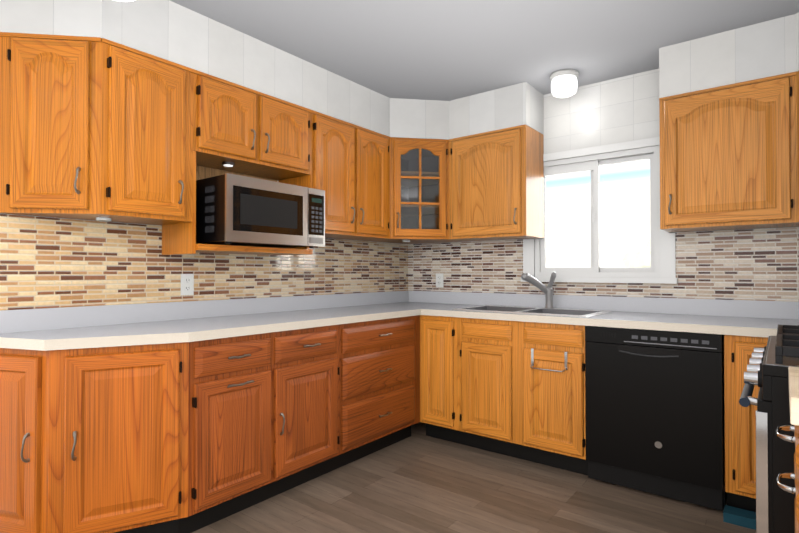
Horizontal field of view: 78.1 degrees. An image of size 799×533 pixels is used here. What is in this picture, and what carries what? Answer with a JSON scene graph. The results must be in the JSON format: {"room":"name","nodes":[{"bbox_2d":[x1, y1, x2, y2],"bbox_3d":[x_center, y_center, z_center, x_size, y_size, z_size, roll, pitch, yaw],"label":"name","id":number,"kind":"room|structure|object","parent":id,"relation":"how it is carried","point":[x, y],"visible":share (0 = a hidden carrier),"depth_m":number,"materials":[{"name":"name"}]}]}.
{"room":"kitchen","nodes":[
{"label":"kitchen","id":0,"kind":"room"},
{"bbox_2d":[0,180,399,243],"bbox_3d":[-1.382,-0.032,2.525,0.120,2.440,4.820,-1,-1,38],"label":"wall","id":1,"kind":"structure","parent":0,"point":[147,224],"depth_m":2.38,"materials":[{"name":"white paint"}]},
{"bbox_2d":[0,32,101,218],"bbox_3d":[-1.479,-0.595,2.052,0.316,0.745,0.316,-1,-1,38],"label":"upper cabinet","id":2,"kind":"object","parent":1,"relation":"attached to","point":[50,125],"visible":1,"depth_m":2.04,"materials":[{"name":"brown wood"}]},
{"bbox_2d":[75,38,193,224],"bbox_3d":[-1.238,-0.592,2.324,0.355,0.745,0.410,-1,-1,38],"label":"upper cabinet","id":3,"kind":"object","parent":1,"relation":"attached to","point":[146,138],"visible":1,"depth_m":2.21,"materials":[{"name":"brown wood"}]},
{"bbox_2d":[96,217,110,220],"bbox_3d":[-1.338,-0.213,2.226,0.059,0.012,0.059,0,-1,26],"label":"under-cabinet light","id":4,"kind":"object","parent":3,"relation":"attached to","point":[102,219],"depth_m":2.20,"materials":[{"name":"white plastic"}]},
{"bbox_2d":[0,214,407,309],"bbox_3d":[-1.032,-0.147,2.871,0.006,0.680,3.594,-1,-1,38],"label":"backsplash","id":5,"kind":"structure","parent":1,"relation":"attached to","point":[45,262],"depth_m":2.52,"materials":[{"name":"tile"}]},
{"bbox_2d":[181,274,193,294],"bbox_3d":[-1.160,0.099,2.692,0.008,0.116,0.072,-1,-1,38],"label":"electrical outlet","id":6,"kind":"object","parent":5,"relation":"attached to","point":[187,284],"visible":1,"depth_m":2.69,"materials":[{"name":"white plastic"}]},
{"bbox_2d":[162,151,312,254],"bbox_3d":[-0.887,-0.310,2.789,0.322,0.503,0.760,-1,-1,38],"label":"shelf","id":7,"kind":"object","parent":1,"relation":"attached to","point":[179,238],"visible":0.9,"depth_m":2.55,"materials":[{"name":"brown wood"}]},
{"bbox_2d":[196,173,324,247],"bbox_3d":[-0.789,-0.277,2.740,0.404,0.336,0.646,-1,-1,38],"label":"microwave","id":8,"kind":"object","parent":7,"relation":"in","point":[235,210],"visible":1,"depth_m":2.52,"materials":[{"name":"silver metal"}]},
{"bbox_2d":[193,69,311,179],"bbox_3d":[-0.878,-0.761,2.788,0.355,0.395,0.760,-1,-1,38],"label":"upper cabinet","id":9,"kind":"object","parent":1,"relation":"attached to","point":[248,131],"visible":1,"depth_m":2.66,"materials":[{"name":"brown wood"}]},
{"bbox_2d":[279,110,390,239],"bbox_3d":[-0.409,-0.579,3.387,0.355,0.745,0.765,-1,-1,38],"label":"upper cabinet","id":10,"kind":"object","parent":1,"relation":"attached to","point":[350,169],"visible":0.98,"depth_m":3.26,"materials":[{"name":"brown wood"}]},
{"bbox_2d":[192,422,755,532],"bbox_3d":[0.913,1.207,0.720,5.940,0.080,4.820,-1,-1,38],"label":"floor","id":11,"kind":"structure","parent":0,"point":[418,480],"depth_m":2.48,"materials":[{"name":"wood"}]},
{"bbox_2d":[0,342,188,532],"bbox_3d":[-1.308,0.751,2.037,0.578,0.863,0.604,-1,-1,38],"label":"base cabinet","id":12,"kind":"object","parent":11,"relation":"on","point":[93,440],"visible":0.98,"depth_m":1.93,"materials":[{"name":"brown wood"}]},
{"bbox_2d":[179,325,339,532],"bbox_3d":[-0.833,0.758,2.613,0.619,0.863,0.890,-1,-1,38],"label":"base cabinet","id":13,"kind":"object","parent":11,"relation":"on","point":[262,416],"visible":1,"depth_m":2.37,"materials":[{"name":"brown wood"}]},
{"bbox_2d":[0,291,419,350],"bbox_3d":[-0.793,0.258,2.689,0.597,0.136,2.280,-1,-1,38],"label":"countertop","id":14,"kind":"structure","parent":13,"relation":"on","point":[59,328],"depth_m":2.44,"materials":[{"name":"laminate"}]},
{"bbox_2d":[328,315,419,471],"bbox_3d":[-0.310,0.766,3.283,0.619,0.863,0.810,-1,-1,38],"label":"base cabinet","id":15,"kind":"object","parent":11,"relation":"on","point":[378,406],"visible":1,"depth_m":3.06,"materials":[{"name":"brown wood"}]},
{"bbox_2d":[420,315,462,444],"bbox_3d":[0.442,0.770,3.585,0.300,0.863,0.643,-1,-1,38],"label":"base cabinet","id":16,"kind":"object","parent":11,"relation":"on","point":[438,375],"visible":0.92,"depth_m":3.33,"materials":[{"name":"brown wood"}]},
{"bbox_2d":[457,317,587,474],"bbox_3d":[0.890,0.766,3.236,0.835,0.863,0.643,-1,-1,38],"label":"base cabinet","id":17,"kind":"object","parent":11,"relation":"on","point":[511,402],"visible":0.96,"depth_m":2.98,"materials":[{"name":"brown wood"}]},
{"bbox_2d":[530,348,568,371],"bbox_3d":[0.859,0.541,2.845,0.216,0.112,0.066,-1,-1,38],"label":"towel bar","id":18,"kind":"object","parent":17,"relation":"attached to","point":[532,357],"visible":1,"depth_m":2.82,"materials":[{"name":"silver metal"}]},
{"bbox_2d":[420,291,798,337],"bbox_3d":[1.141,0.263,3.040,3.214,0.136,0.652,-1,-1,38],"label":"countertop","id":19,"kind":"structure","parent":17,"relation":"on","point":[753,318],"depth_m":2.90,"materials":[{"name":"laminate"}]},
{"bbox_2d":[453,305,611,317],"bbox_3d":[0.858,0.373,3.224,0.885,0.180,0.515,-1,-1,38],"label":"sink","id":20,"kind":"object","parent":19,"relation":"in","point":[585,313],"visible":0.27,"depth_m":3.24,"materials":[{"name":"silver metal"}]},
{"bbox_2d":[521,272,555,308],"bbox_3d":[0.949,0.160,3.340,0.200,0.249,0.191,-1,-1,38],"label":"faucet","id":21,"kind":"object","parent":19,"relation":"on","point":[548,290],"visible":1,"depth_m":3.34,"materials":[{"name":"silver metal"}]},
{"bbox_2d":[585,326,726,510],"bbox_3d":[1.452,0.760,2.749,0.634,0.855,0.585,-1,-1,38],"label":"dishwasher","id":22,"kind":"object","parent":11,"relation":"on","point":[655,414],"visible":0.92,"depth_m":2.50,"materials":[{"name":"black metal"}]},
{"bbox_2d":[723,505,755,529],"bbox_3d":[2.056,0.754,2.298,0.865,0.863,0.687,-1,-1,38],"label":"toe kick","id":23,"kind":"object","parent":11,"relation":"on","point":[739,517],"visible":0.69,"depth_m":2.26,"materials":[{"name":"teal wood"}]},
{"bbox_2d":[724,335,767,511],"bbox_3d":[1.907,0.756,2.442,0.445,0.863,0.643,-1,-1,38],"label":"base cabinet","id":24,"kind":"object","parent":11,"relation":"on","point":[740,464],"visible":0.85,"depth_m":2.30,"materials":[{"name":"brown wood"}]},
{"bbox_2d":[739,324,798,532],"bbox_3d":[1.439,0.688,1.417,0.720,0.975,0.763,-1,-1,38],"label":"stove","id":25,"kind":"object","parent":11,"relation":"on","point":[770,363],"visible":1,"depth_m":1.31,"materials":[{"name":"black"}]},
{"bbox_2d":[776,425,798,532],"bbox_3d":[1.119,0.738,0.922,0.651,0.863,0.385,-1,-1,38],"label":"base cabinet","id":26,"kind":"object","parent":11,"relation":"on","point":[795,474],"visible":0.96,"depth_m":1.08,"materials":[{"name":"brown wood"}]},
{"bbox_2d":[788,366,798,425],"bbox_3d":[1.125,0.278,0.916,0.627,0.053,0.403,-1,-1,38],"label":"countertop","id":27,"kind":"structure","parent":26,"relation":"on","point":[794,392],"depth_m":0.98,"materials":[{"name":"beige laminate"}]},
{"bbox_2d":[170,0,798,100],"bbox_3d":[0.913,-1.313,0.750,5.940,0.080,4.820,-1,-1,38],"label":"ceiling","id":28,"kind":"structure","parent":0,"point":[444,50],"depth_m":2.64,"materials":[{"name":"white paint"}]},
{"bbox_2d":[114,0,134,1],"bbox_3d":[-0.968,-1.093,1.669,0.250,0.337,0.250,-1,-1,38],"label":"ceiling light","id":29,"kind":"object","parent":28,"relation":"hanging from","point":[124,0],"visible":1,"depth_m":1.73,"materials":[{"name":"white plastic"}]},
{"bbox_2d":[0,0,543,139],"bbox_3d":[-0.329,-1.104,2.794,1.225,0.288,2.880,-1,-1,38],"label":"soffit","id":30,"kind":"structure","parent":28,"relation":"attached to","point":[169,30],"depth_m":2.73,"materials":[{"name":"white paint"}]},
{"bbox_2d":[550,69,578,97],"bbox_3d":[1.067,-1.174,3.190,0.180,0.137,0.180,-1,-1,38],"label":"ceiling light","id":31,"kind":"object","parent":28,"relation":"attached to","point":[564,83],"visible":1,"depth_m":3.13,"materials":[{"name":"white glass"}]},
{"bbox_2d":[659,12,798,97],"bbox_3d":[1.529,-1.115,1.903,1.190,0.288,2.000,-1,-1,38],"label":"soffit","id":32,"kind":"structure","parent":28,"relation":"attached to","point":[769,48],"depth_m":2.60,"materials":[{"name":"white paint"}]},
{"bbox_2d":[422,69,793,277],"bbox_3d":[1.428,-0.022,3.313,3.340,2.440,0.120,-1,-1,38],"label":"wall","id":33,"kind":"structure","parent":0,"point":[618,110],"depth_m":3.29,"materials":[{"name":"white paint"}]},
{"bbox_2d":[360,137,466,243],"bbox_3d":[0.125,-0.573,3.856,0.620,0.745,0.632,-1,-1,38],"label":"upper cabinet","id":34,"kind":"object","parent":33,"relation":"attached to","point":[419,190],"visible":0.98,"depth_m":3.65,"materials":[{"name":"brown wood"}]},
{"bbox_2d":[449,124,543,240],"bbox_3d":[0.690,-0.576,3.590,0.605,0.745,0.355,-1,-1,38],"label":"upper cabinet","id":35,"kind":"object","parent":33,"relation":"attached to","point":[496,184],"visible":1,"depth_m":3.45,"materials":[{"name":"brown wood"}]},
{"bbox_2d":[521,137,677,283],"bbox_3d":[1.328,-0.349,3.360,1.010,0.915,0.135,-1,-1,38],"label":"window","id":36,"kind":"structure","parent":33,"relation":"in","point":[662,269],"depth_m":3.31,"materials":[{"name":"white plastic"}]},
{"bbox_2d":[408,227,798,301],"bbox_3d":[1.342,-0.003,3.300,3.220,0.402,0.006,-1,-1,38],"label":"backsplash","id":37,"kind":"structure","parent":33,"relation":"attached to","point":[757,264],"depth_m":2.99,"materials":[{"name":"tile"}]},
{"bbox_2d":[436,273,443,287],"bbox_3d":[0.332,0.115,4.077,0.072,0.116,0.008,-1,-1,38],"label":"electrical outlet","id":38,"kind":"object","parent":37,"relation":"attached to","point":[439,280],"visible":1,"depth_m":4.07,"materials":[{"name":"white plastic"}]},
{"bbox_2d":[659,71,797,231],"bbox_3d":[1.804,-0.587,2.721,0.610,0.745,0.355,-1,-1,38],"label":"upper cabinet","id":39,"kind":"object","parent":33,"relation":"attached to","point":[728,157],"visible":1,"depth_m":2.59,"materials":[{"name":"brown wood"}]},
{"bbox_2d":[797,71,798,226],"bbox_3d":[2.192,-0.592,2.254,0.577,0.745,0.615,-1,-1,38],"label":"upper cabinet","id":40,"kind":"object","parent":33,"relation":"attached to","point":[798,138],"visible":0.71,"depth_m":2.43,"materials":[{"name":"brown wood"}]},
{"label":"outside","id":41,"kind":"structure","parent":0,"visible":0},
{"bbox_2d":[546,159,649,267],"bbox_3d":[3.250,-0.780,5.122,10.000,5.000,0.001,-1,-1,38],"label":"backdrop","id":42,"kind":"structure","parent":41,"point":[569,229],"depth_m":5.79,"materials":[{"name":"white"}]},
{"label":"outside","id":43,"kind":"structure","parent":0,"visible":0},
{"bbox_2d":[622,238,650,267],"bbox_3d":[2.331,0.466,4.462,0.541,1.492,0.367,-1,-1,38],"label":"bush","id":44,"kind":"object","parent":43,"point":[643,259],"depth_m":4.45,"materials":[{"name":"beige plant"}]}
]}

